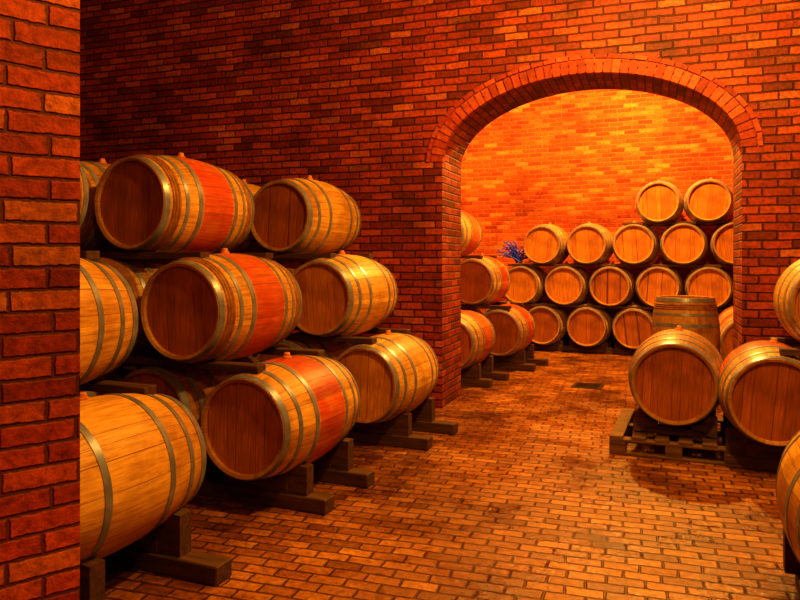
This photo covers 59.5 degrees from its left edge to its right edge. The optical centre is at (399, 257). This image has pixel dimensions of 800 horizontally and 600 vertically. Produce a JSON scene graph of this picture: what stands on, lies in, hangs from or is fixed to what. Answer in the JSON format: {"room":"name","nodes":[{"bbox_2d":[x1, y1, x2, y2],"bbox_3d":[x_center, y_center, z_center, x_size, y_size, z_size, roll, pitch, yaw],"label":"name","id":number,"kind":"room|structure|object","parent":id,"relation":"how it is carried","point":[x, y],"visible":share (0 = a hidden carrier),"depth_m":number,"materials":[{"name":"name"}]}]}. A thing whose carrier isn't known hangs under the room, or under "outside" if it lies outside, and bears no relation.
{"room":"wine cellar","nodes":[
{"label":"wine cellar","id":0,"kind":"room"},
{"bbox_2d":[0,0,79,599],"bbox_3d":[-1.496,-1.100,1.873,1.100,5.200,0.380,0,0,-42],"label":"wall pier","id":1,"kind":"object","parent":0,"point":[40,39],"depth_m":2.02,"materials":[{"name":"red brick"}]},
{"bbox_2d":[80,0,799,407],"bbox_3d":[0.643,-1.100,7.306,14.700,5.200,0.720,0,0,20],"label":"wall","id":2,"kind":"structure","parent":0,"point":[351,96],"depth_m":7.16,"materials":[{"name":"red brick"}]},
{"bbox_2d":[426,53,762,161],"bbox_3d":[1.704,-1.431,6.559,3.035,0.933,0.078,0,0,20],"label":"trim","id":3,"kind":"structure","parent":2,"relation":"attached to","point":[711,87],"depth_m":6.46,"materials":[{"name":"brick"}]},
{"bbox_2d":[105,350,797,599],"bbox_3d":[0.500,1.600,7.000,14.400,0.200,20.400,0,0,0],"label":"floor","id":4,"kind":"structure","parent":0,"point":[528,499],"depth_m":4.00,"materials":[{"name":"brick"}]},
{"bbox_2d":[80,556,108,599],"bbox_3d":[-2.133,1.368,3.232,2.353,0.262,0.121,0,0,23],"label":"sleeper","id":5,"kind":"object","parent":4,"relation":"on","point":[92,571],"visible":0.22,"depth_m":2.83,"materials":[{"name":"brown wood"}]},
{"bbox_2d":[80,392,206,562],"bbox_3d":[-1.418,0.973,3.148,0.703,0.738,0.954,0,0,24],"label":"wine barrel","id":6,"kind":"object","parent":5,"relation":"on","point":[143,458],"visible":0.64,"depth_m":3.04,"materials":[{"name":"brown wood"}]},
{"bbox_2d":[80,379,156,394],"bbox_3d":[-2.130,0.655,3.839,1.960,0.045,0.091,0,0,23],"label":"spacer","id":7,"kind":"object","parent":6,"relation":"on","point":[104,386],"visible":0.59,"depth_m":3.50,"materials":[{"name":"brown wood"}]},
{"bbox_2d":[102,508,231,585],"bbox_3d":[-1.909,1.355,3.712,2.385,0.288,0.121,0,0,23],"label":"stand","id":8,"kind":"object","parent":4,"relation":"on","point":[166,550],"visible":0.3,"depth_m":3.32,"materials":[{"name":"brown wood"}]},
{"bbox_2d":[196,451,334,514],"bbox_3d":[-1.467,1.368,4.578,2.296,0.262,0.120,0,0,23],"label":"sleeper","id":9,"kind":"object","parent":4,"relation":"on","point":[292,490],"visible":0.23,"depth_m":4.21,"materials":[{"name":"brown wood"}]},
{"bbox_2d":[80,352,164,396],"bbox_3d":[-2.072,0.974,5.047,0.704,0.736,0.958,0,0,24],"label":"wine barrel","id":10,"kind":"object","parent":9,"relation":"on","point":[124,369],"visible":0.03,"depth_m":4.75,"materials":[{"name":"brown wood"}]},
{"bbox_2d":[121,355,259,425],"bbox_3d":[-1.398,0.973,4.803,0.704,0.737,0.954,0,0,22],"label":"wine barrel","id":11,"kind":"object","parent":9,"relation":"on","point":[191,387],"visible":0.27,"depth_m":4.38,"materials":[{"name":"brown wood"}]},
{"bbox_2d":[200,352,359,480],"bbox_3d":[-0.730,0.973,4.485,0.718,0.751,0.954,1,0,23],"label":"wine barrel","id":12,"kind":"object","parent":9,"relation":"on","point":[285,416],"visible":0.96,"depth_m":4.12,"materials":[{"name":"brown wood"}]},
{"bbox_2d":[123,354,265,373],"bbox_3d":[-1.717,0.655,4.522,1.960,0.045,0.090,0,0,23],"label":"spacer","id":13,"kind":"object","parent":12,"relation":"on","point":[256,368],"visible":0.58,"depth_m":4.26,"materials":[{"name":"brown wood"}]},
{"bbox_2d":[140,248,301,362],"bbox_3d":[-1.145,0.303,4.630,0.703,0.738,0.958,0,0,23],"label":"wine barrel","id":14,"kind":"object","parent":13,"relation":"on","point":[224,305],"visible":0.98,"depth_m":4.26,"materials":[{"name":"brown wood"}]},
{"bbox_2d":[100,252,208,258],"bbox_3d":[-1.967,-0.015,4.651,1.660,0.045,0.090,0,0,23],"label":"spacer","id":15,"kind":"object","parent":14,"relation":"on","point":[114,255],"visible":0.4,"depth_m":4.43,"materials":[{"name":"brown wood"}]},
{"bbox_2d":[94,152,254,253],"bbox_3d":[-1.542,-0.367,4.899,0.704,0.738,0.956,0,0,23],"label":"wine barrel","id":16,"kind":"object","parent":15,"relation":"on","point":[143,202],"visible":0.98,"depth_m":4.54,"materials":[{"name":"brown wood"}]},
{"bbox_2d":[236,253,272,258],"bbox_3d":[-1.687,-0.015,5.303,1.660,0.045,0.090,0,0,23],"label":"spacer","id":17,"kind":"object","parent":14,"relation":"on","point":[264,255],"visible":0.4,"depth_m":4.97,"materials":[{"name":"brown wood"}]},
{"bbox_2d":[80,158,126,251],"bbox_3d":[-2.208,-0.367,5.184,0.712,0.746,0.954,1,0,24],"label":"wine barrel","id":18,"kind":"object","parent":17,"relation":"on","point":[92,238],"visible":0.14,"depth_m":4.81,"materials":[{"name":"brown wood"}]},
{"bbox_2d":[257,347,323,356],"bbox_3d":[-1.438,0.655,5.175,1.960,0.045,0.090,0,0,23],"label":"spacer","id":19,"kind":"object","parent":12,"relation":"on","point":[272,350],"visible":0.34,"depth_m":4.84,"materials":[{"name":"brown wood"}]},
{"bbox_2d":[89,257,177,354],"bbox_3d":[-1.811,0.303,4.916,0.704,0.738,0.954,0,0,23],"label":"wine barrel","id":20,"kind":"object","parent":19,"relation":"on","point":[137,272],"visible":0.13,"depth_m":4.56,"materials":[{"name":"brown wood"}]},
{"bbox_2d":[215,437,374,487],"bbox_3d":[-1.252,1.355,5.062,2.311,0.288,0.120,0,0,23],"label":"sleeper","id":21,"kind":"object","parent":4,"relation":"on","point":[336,466],"visible":0.19,"depth_m":4.65,"materials":[{"name":"brown wood"}]},
{"bbox_2d":[345,412,432,449],"bbox_3d":[-0.834,1.368,5.960,2.332,0.262,0.121,0,0,23],"label":"sleeper","id":22,"kind":"object","parent":4,"relation":"on","point":[397,432],"visible":0.27,"depth_m":5.58,"materials":[{"name":"brown wood"}]},
{"bbox_2d":[255,331,354,362],"bbox_3d":[-0.789,0.973,6.152,0.719,0.752,0.954,1,1,23],"label":"wine barrel","id":23,"kind":"object","parent":22,"relation":"on","point":[332,350],"visible":0.09,"depth_m":5.83,"materials":[{"name":"brown wood"}]},
{"bbox_2d":[335,330,438,423],"bbox_3d":[-0.114,0.973,5.875,0.703,0.738,0.955,0,0,24],"label":"wine barrel","id":24,"kind":"object","parent":22,"relation":"on","point":[394,375],"visible":0.8,"depth_m":5.48,"materials":[{"name":"brown wood"}]},
{"bbox_2d":[284,333,376,343],"bbox_3d":[-1.100,0.655,5.911,1.960,0.045,0.090,0,0,23],"label":"spacer","id":25,"kind":"object","parent":24,"relation":"on","point":[302,337],"visible":0.42,"depth_m":5.63,"materials":[{"name":"brown wood"}]},
{"bbox_2d":[293,250,397,336],"bbox_3d":[-0.477,0.303,5.998,0.703,0.738,0.955,0,0,23],"label":"wine barrel","id":26,"kind":"object","parent":25,"relation":"on","point":[345,294],"visible":0.85,"depth_m":5.61,"materials":[{"name":"brown wood"}]},
{"bbox_2d":[273,253,335,258],"bbox_3d":[-1.304,-0.015,6.020,1.660,0.045,0.091,0,0,23],"label":"spacer","id":27,"kind":"object","parent":26,"relation":"on","point":[285,255],"visible":0.42,"depth_m":5.75,"materials":[{"name":"brown wood"}]},
{"bbox_2d":[251,175,360,253],"bbox_3d":[-0.823,-0.367,6.244,0.703,0.738,0.954,0,0,24],"label":"wine barrel","id":28,"kind":"object","parent":27,"relation":"on","point":[292,215],"visible":0.88,"depth_m":5.87,"materials":[{"name":"brown wood"}]},
{"bbox_2d":[336,254,372,258],"bbox_3d":[-1.024,-0.015,6.673,1.660,0.045,0.091,0,0,23],"label":"spacer","id":29,"kind":"object","parent":26,"relation":"on","point":[370,256],"visible":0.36,"depth_m":6.33,"materials":[{"name":"brown wood"}]},
{"bbox_2d":[229,179,269,252],"bbox_3d":[-1.491,-0.366,6.530,0.704,0.737,0.954,0,0,24],"label":"wine barrel","id":30,"kind":"object","parent":29,"relation":"on","point":[249,245],"visible":0.12,"depth_m":6.29,"materials":[{"name":"brown wood"}]},
{"bbox_2d":[294,327,410,333],"bbox_3d":[-0.821,0.655,6.564,1.960,0.045,0.090,0,0,23],"label":"spacer","id":31,"kind":"object","parent":24,"relation":"on","point":[374,330],"visible":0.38,"depth_m":6.23,"materials":[{"name":"brown wood"}]},
{"bbox_2d":[269,251,306,327],"bbox_3d":[-1.153,0.303,6.288,0.708,0.742,0.954,0,0,22],"label":"wine barrel","id":32,"kind":"object","parent":31,"relation":"on","point":[291,265],"visible":0.03,"depth_m":6.16,"materials":[{"name":"brown wood"}]},
{"bbox_2d":[409,397,457,434],"bbox_3d":[-0.609,1.355,6.441,2.366,0.288,0.121,0,0,23],"label":"sleeper","id":33,"kind":"object","parent":4,"relation":"on","point":[423,416],"visible":0.2,"depth_m":6.03,"materials":[{"name":"brown wood"}]},
{"bbox_2d":[461,363,492,387],"bbox_3d":[0.679,1.368,8.293,0.834,0.262,0.120,0,0,23],"label":"sleeper","id":34,"kind":"object","parent":4,"relation":"on","point":[471,376],"visible":0.42,"depth_m":8.17,"materials":[{"name":"brown wood"}]},
{"bbox_2d":[461,310,495,369],"bbox_3d":[0.744,0.973,8.488,0.704,0.738,0.954,0,0,23],"label":"wine barrel","id":35,"kind":"object","parent":34,"relation":"on","point":[478,336],"visible":0.48,"depth_m":8.12,"materials":[{"name":"brown wood"}]},
{"bbox_2d":[480,355,508,380],"bbox_3d":[0.917,1.355,8.768,0.897,0.288,0.120,0,0,23],"label":"sleeper","id":36,"kind":"object","parent":4,"relation":"on","point":[487,366],"visible":0.37,"depth_m":8.64,"materials":[{"name":"brown wood"}]},
{"bbox_2d":[489,350,535,370],"bbox_3d":[0.738,1.368,9.748,2.296,0.262,0.121,0,0,23],"label":"sleeper","id":37,"kind":"object","parent":4,"relation":"on","point":[517,361],"visible":0.21,"depth_m":9.36,"materials":[{"name":"brown wood"}]},
{"bbox_2d":[461,303,482,314],"bbox_3d":[0.805,0.973,9.942,0.704,0.738,0.954,0,0,24],"label":"wine barrel","id":38,"kind":"object","parent":37,"relation":"on","point":[470,309],"visible":0.04,"depth_m":9.92,"materials":[{"name":"brown wood"}]},
{"bbox_2d":[484,302,534,356],"bbox_3d":[1.472,0.973,9.656,0.703,0.738,0.956,0,0,23],"label":"wine barrel","id":39,"kind":"object","parent":37,"relation":"on","point":[514,328],"visible":0.72,"depth_m":9.24,"materials":[{"name":"brown wood"}]},
{"bbox_2d":[461,304,511,308],"bbox_3d":[0.548,0.655,9.655,2.000,0.045,0.090,0,0,23],"label":"spacer","id":40,"kind":"object","parent":39,"relation":"on","point":[462,305],"visible":0.42,"depth_m":9.34,"materials":[{"name":"brown wood"}]},
{"bbox_2d":[461,253,509,304],"bbox_3d":[1.135,0.303,9.779,0.718,0.752,0.954,1,0,23],"label":"wine barrel","id":41,"kind":"object","parent":40,"relation":"on","point":[485,281],"visible":0.76,"depth_m":9.38,"materials":[{"name":"brown wood"}]},
{"bbox_2d":[461,255,482,258],"bbox_3d":[0.464,-0.015,9.713,1.400,0.045,0.090,0,0,23],"label":"spacer","id":42,"kind":"object","parent":41,"relation":"on","point":[462,256],"visible":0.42,"depth_m":9.46,"materials":[{"name":"brown wood"}]},
{"bbox_2d":[461,210,481,254],"bbox_3d":[0.752,-0.367,9.986,0.709,0.742,0.954,0,0,23],"label":"wine barrel","id":43,"kind":"object","parent":42,"relation":"on","point":[471,232],"visible":0.37,"depth_m":9.72,"materials":[{"name":"brown wood"}]},
{"bbox_2d":[461,302,523,305],"bbox_3d":[0.828,0.655,10.307,2.000,0.045,0.091,0,0,23],"label":"spacer","id":44,"kind":"object","parent":39,"relation":"on","point":[496,303],"visible":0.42,"depth_m":9.95,"materials":[{"name":"brown wood"}]},
{"bbox_2d":[524,344,548,365],"bbox_3d":[0.976,1.355,10.222,2.360,0.288,0.120,0,0,23],"label":"sleeper","id":45,"kind":"object","parent":4,"relation":"on","point":[529,350],"visible":0.12,"depth_m":9.80,"materials":[{"name":"brown wood"}]},
{"bbox_2d":[530,340,635,354],"bbox_3d":[3.685,1.413,10.856,5.082,0.172,0.120,0,0,23],"label":"sleeper","id":46,"kind":"object","parent":4,"relation":"on","point":[559,345],"visible":0.36,"depth_m":11.11,"materials":[{"name":"brown wood"}]},
{"bbox_2d":[528,300,568,344],"bbox_3d":[2.446,1.063,11.610,0.704,0.738,0.957,0,0,24],"label":"wine barrel","id":47,"kind":"object","parent":46,"relation":"on","point":[550,322],"visible":0.73,"depth_m":11.19,"materials":[{"name":"brown wood"}]},
{"bbox_2d":[566,301,612,346],"bbox_3d":[3.082,1.063,11.338,0.724,0.757,0.954,-2,-1,23],"label":"wine barrel","id":48,"kind":"object","parent":46,"relation":"on","point":[586,326],"visible":0.93,"depth_m":10.93,"materials":[{"name":"brown wood"}]},
{"bbox_2d":[612,302,652,349],"bbox_3d":[3.729,1.063,11.060,0.704,0.737,0.954,0,0,23],"label":"wine barrel","id":49,"kind":"object","parent":46,"relation":"on","point":[631,328],"visible":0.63,"depth_m":10.66,"materials":[{"name":"brown wood"}]},
{"bbox_2d":[508,300,726,307],"bbox_3d":[3.850,0.760,11.395,4.300,0.035,0.091,0,0,23],"label":"spacer","id":50,"kind":"object","parent":49,"relation":"on","point":[626,304],"visible":0.08,"depth_m":11.68,"materials":[{"name":"brown wood"}]},
{"bbox_2d":[505,261,546,303],"bbox_3d":[2.114,0.423,11.753,0.723,0.756,0.954,-2,-1,22],"label":"wine barrel","id":51,"kind":"object","parent":50,"relation":"on","point":[527,283],"visible":0.68,"depth_m":11.34,"materials":[{"name":"brown wood"}]},
{"bbox_2d":[508,264,732,266],"bbox_3d":[3.525,0.115,10.762,3.800,0.035,0.091,0,0,23],"label":"spacer","id":52,"kind":"object","parent":51,"relation":"on","point":[597,265],"visible":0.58,"depth_m":10.74,"materials":[{"name":"brown wood"}]},
{"bbox_2d":[497,241,527,263],"bbox_3d":[1.893,-0.093,11.463,0.608,0.372,0.306,0,0,0],"label":"plant","id":53,"kind":"object","parent":52,"relation":"on","point":[514,254],"visible":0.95,"depth_m":11.44,"materials":[{"name":"plant"}]},
{"bbox_2d":[612,220,659,264],"bbox_3d":[3.729,-0.227,11.060,0.703,0.738,0.956,0,0,23],"label":"wine barrel","id":54,"kind":"object","parent":52,"relation":"on","point":[633,244],"visible":0.86,"depth_m":10.66,"materials":[{"name":"brown wood"}]},
{"bbox_3d":[4.494,-0.525,11.119,1.700,0.035,0.090,0,0,23],"label":"spacer","id":55,"kind":"object","parent":54,"relation":"on","visible":0},
{"bbox_2d":[635,179,683,226],"bbox_3d":[4.049,-0.857,10.923,0.726,0.760,0.954,-2,-1,23],"label":"wine barrel","id":56,"kind":"object","parent":55,"relation":"on","point":[658,201],"visible":0.92,"depth_m":10.52,"materials":[{"name":"brown wood"}]},
{"bbox_2d":[659,219,708,264],"bbox_3d":[4.376,-0.227,10.783,0.719,0.753,0.954,1,1,24],"label":"wine barrel","id":57,"kind":"object","parent":52,"relation":"on","point":[681,243],"visible":0.94,"depth_m":10.38,"materials":[{"name":"brown wood"}]},
{"bbox_2d":[622,221,732,224],"bbox_3d":[4.214,-0.525,10.466,1.700,0.035,0.090,0,0,23],"label":"spacer","id":58,"kind":"object","parent":57,"relation":"on","point":[688,222],"visible":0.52,"depth_m":10.45,"materials":[{"name":"brown wood"}]},
{"bbox_2d":[683,177,732,225],"bbox_3d":[4.691,-0.857,10.648,0.704,0.737,0.954,0,0,23],"label":"wine barrel","id":59,"kind":"object","parent":58,"relation":"on","point":[706,200],"visible":0.92,"depth_m":10.24,"materials":[{"name":"brown wood"}]},
{"bbox_2d":[709,218,732,264],"bbox_3d":[5.017,-0.227,10.508,0.704,0.737,0.954,0,0,23],"label":"wine barrel","id":60,"kind":"object","parent":52,"relation":"on","point":[721,238],"visible":0.38,"depth_m":10.17,"materials":[{"name":"brown wood"}]},
{"bbox_2d":[545,261,589,304],"bbox_3d":[2.764,0.423,11.474,0.704,0.737,0.954,0,0,23],"label":"wine barrel","id":61,"kind":"object","parent":50,"relation":"on","point":[564,285],"visible":0.85,"depth_m":11.07,"materials":[{"name":"brown wood"}]},
{"bbox_2d":[589,261,634,305],"bbox_3d":[3.400,0.423,11.201,0.713,0.746,0.954,1,0,22],"label":"wine barrel","id":62,"kind":"object","parent":50,"relation":"on","point":[608,286],"visible":0.93,"depth_m":10.79,"materials":[{"name":"brown wood"}]},
{"bbox_2d":[524,304,724,310],"bbox_3d":[3.571,0.760,10.742,4.300,0.035,0.091,0,0,23],"label":"spacer","id":63,"kind":"object","parent":49,"relation":"on","point":[546,305],"visible":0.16,"depth_m":10.94,"materials":[{"name":"brown wood"}]},
{"bbox_2d":[635,261,682,306],"bbox_3d":[4.044,0.423,10.925,0.704,0.738,0.960,0,0,23],"label":"wine barrel","id":64,"kind":"object","parent":63,"relation":"on","point":[651,282],"visible":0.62,"depth_m":10.53,"materials":[{"name":"brown wood"}]},
{"bbox_2d":[684,262,732,307],"bbox_3d":[4.695,0.423,10.646,0.703,0.738,0.954,0,0,23],"label":"wine barrel","id":65,"kind":"object","parent":63,"relation":"on","point":[716,282],"visible":0.7,"depth_m":10.23,"materials":[{"name":"brown wood"}]},
{"bbox_2d":[718,304,731,315],"bbox_3d":[5.011,1.063,10.511,0.704,0.737,0.954,0,0,23],"label":"wine barrel","id":66,"kind":"object","parent":46,"relation":"on","point":[730,305],"visible":0.06,"depth_m":10.48,"materials":[{"name":"brown wood"}]},
{"bbox_2d":[571,382,604,389],"bbox_3d":[2.200,1.494,8.200,0.340,0.013,0.340,0,0,23],"label":"floor drain","id":67,"kind":"object","parent":4,"relation":"on","point":[576,384],"visible":1,"depth_m":8.16,"materials":[{"name":"metal"}]},
{"bbox_2d":[562,335,613,346],"bbox_3d":[3.899,1.400,11.341,5.092,0.198,0.122,0,0,23],"label":"sleeper","id":68,"kind":"object","parent":4,"relation":"on","point":[566,338],"visible":0.02,"depth_m":11.55,"materials":[{"name":"brown wood"}]},
{"bbox_2d":[609,407,725,465],"bbox_3d":[2.234,1.339,5.668,0.920,0.319,1.050,0,0,23],"label":"wooden pallet","id":69,"kind":"object","parent":4,"relation":"on","point":[674,439],"visible":0.62,"depth_m":5.32,"materials":[{"name":"brown wood"}]},
{"bbox_2d":[628,326,722,425],"bbox_3d":[2.241,0.927,5.664,0.724,0.760,0.983,0,0,24],"label":"wine barrel","id":70,"kind":"object","parent":69,"relation":"on","point":[673,375],"visible":0.94,"depth_m":5.25,"materials":[{"name":"brown wood"}]},
{"bbox_2d":[718,306,732,321],"bbox_3d":[4.633,0.973,9.465,0.704,0.737,0.954,0,0,24],"label":"wine barrel","id":71,"kind":"object","parent":4,"relation":"on","point":[728,311],"visible":0.07,"depth_m":9.31,"materials":[{"name":"brown wood"}]},
{"bbox_2d":[723,413,731,432],"bbox_3d":[3.267,1.345,5.258,1.523,0.308,0.120,0,0,23],"label":"sleeper","id":72,"kind":"object","parent":4,"relation":"on","point":[725,420],"visible":0.07,"depth_m":5.52,"materials":[{"name":"brown wood"}]},
{"bbox_2d":[725,425,785,471],"bbox_3d":[3.034,1.358,4.781,1.470,0.282,0.120,0,0,23],"label":"sleeper","id":73,"kind":"object","parent":4,"relation":"on","point":[742,452],"visible":0.61,"depth_m":4.96,"materials":[{"name":"brown wood"}]},
{"bbox_2d":[718,338,799,446],"bbox_3d":[2.710,0.953,5.143,0.704,0.738,0.954,0,0,23],"label":"wine barrel","id":74,"kind":"object","parent":73,"relation":"on","point":[759,387],"visible":0.89,"depth_m":4.77,"materials":[{"name":"brown wood"}]},
{"bbox_2d":[769,337,799,344],"bbox_3d":[3.384,0.640,5.230,1.100,0.045,0.090,0,0,23],"label":"spacer","id":75,"kind":"object","parent":74,"relation":"on","point":[790,341],"visible":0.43,"depth_m":5.36,"materials":[{"name":"brown wood"}]},
{"bbox_2d":[779,347,799,355],"bbox_3d":[3.104,0.640,4.577,1.100,0.045,0.090,0,0,23],"label":"spacer","id":76,"kind":"object","parent":74,"relation":"on","point":[782,351],"visible":0.95,"depth_m":4.74,"materials":[{"name":"brown wood"}]},
{"bbox_2d":[773,259,799,341],"bbox_3d":[3.058,0.293,4.972,0.723,0.756,0.954,-2,-1,23],"label":"wine barrel","id":77,"kind":"object","parent":76,"relation":"on","point":[786,295],"visible":1,"depth_m":4.78,"materials":[{"name":"brown wood"}]},
{"bbox_2d":[783,528,799,591],"bbox_3d":[2.016,1.360,3.053,0.600,0.278,0.120,0,0,23],"label":"sleeper","id":78,"kind":"object","parent":4,"relation":"on","point":[791,565],"visible":0.66,"depth_m":3.13,"materials":[{"name":"brown wood"}]},
{"bbox_2d":[798,580,799,599],"bbox_3d":[1.807,1.373,2.566,0.600,0.252,0.120,0,0,23],"label":"sleeper","id":79,"kind":"object","parent":4,"relation":"on","point":[798,580],"visible":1,"depth_m":2.71,"materials":[{"name":"brown wood"}]},
{"bbox_2d":[776,430,799,562],"bbox_3d":[1.888,0.983,2.754,0.704,0.737,0.954,0,0,23],"label":"wine barrel","id":80,"kind":"object","parent":79,"relation":"on","point":[788,472],"visible":1,"depth_m":2.76,"materials":[{"name":"brown wood"}]},
{"bbox_3d":[4.111,1.368,8.215,0.845,0.262,0.120,0,0,23],"label":"sleeper","id":81,"kind":"object","parent":4,"relation":"on","visible":0},
{"bbox_2d":[720,313,732,359],"bbox_3d":[4.174,0.973,8.411,0.704,0.738,0.954,0,0,24],"label":"wine barrel","id":82,"kind":"object","parent":81,"relation":"on","point":[726,325],"visible":0.19,"depth_m":8.10,"materials":[{"name":"brown wood"}]},
{"bbox_3d":[3.120,1.439,7.780,0.800,0.121,0.940,0,0,23],"label":"wooden pallet","id":83,"kind":"object","parent":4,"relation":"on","visible":0},
{"bbox_2d":[651,295,719,352],"bbox_3d":[3.120,0.900,7.660,0.704,0.954,0.704,0,0,30],"label":"wine barrel","id":84,"kind":"object","parent":83,"relation":"on","point":[698,314],"visible":0.38,"depth_m":7.39,"materials":[{"name":"brown wood"}]},
{"bbox_2d":[461,89,732,342],"bbox_3d":[1.727,-1.100,12.914,16.000,5.200,0.200,0,0,23],"label":"wall","id":85,"kind":"structure","parent":0,"point":[570,160],"depth_m":12.17,"materials":[{"name":"orange brick"}]},
{"bbox_3d":[-2.409,0.655,3.187,1.960,0.045,0.090,0,0,23],"label":"spacer","id":86,"kind":"object","parent":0,"visible":0},
{"bbox_2d":[80,258,137,384],"bbox_3d":[-1.802,0.303,3.280,0.704,0.737,0.954,0,0,23],"label":"wine barrel","id":87,"kind":"object","parent":86,"relation":"on","point":[108,305],"visible":0.39,"depth_m":3.40,"materials":[{"name":"brown wood"}]},
{"bbox_2d":[80,251,99,258],"bbox_3d":[-2.352,-0.015,3.956,1.660,0.045,0.091,0,0,23],"label":"spacer","id":88,"kind":"object","parent":87,"relation":"on","point":[83,254],"visible":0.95,"depth_m":3.61,"materials":[{"name":"brown wood"}]},
{"bbox_3d":[-2.631,-0.015,3.304,1.660,0.045,0.090,0,0,23],"label":"spacer","id":89,"kind":"object","parent":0,"visible":0},
{"bbox_2d":[80,162,88,226],"bbox_3d":[-2.169,-0.367,3.535,0.717,0.751,0.954,-1,0,22],"label":"wine barrel","id":90,"kind":"object","parent":89,"relation":"on","point":[84,190],"visible":0.06,"depth_m":3.83,"materials":[{"name":"brown wood"}]},
{"bbox_3d":[3.804,0.115,11.414,3.800,0.035,0.090,0,0,23],"label":"spacer","id":91,"kind":"object","parent":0,"visible":0},
{"bbox_2d":[523,222,568,266],"bbox_3d":[2.448,-0.227,11.609,0.704,0.737,0.954,0,0,24],"label":"wine barrel","id":92,"kind":"object","parent":91,"relation":"on","point":[544,243],"visible":0.91,"depth_m":11.21,"materials":[{"name":"brown wood"}]},
{"bbox_2d":[567,221,612,266],"bbox_3d":[3.090,-0.227,11.334,0.704,0.738,0.954,0,0,24],"label":"wine barrel","id":93,"kind":"object","parent":91,"relation":"on","point":[588,243],"visible":0.94,"depth_m":10.93,"materials":[{"name":"brown wood"}]}
]}

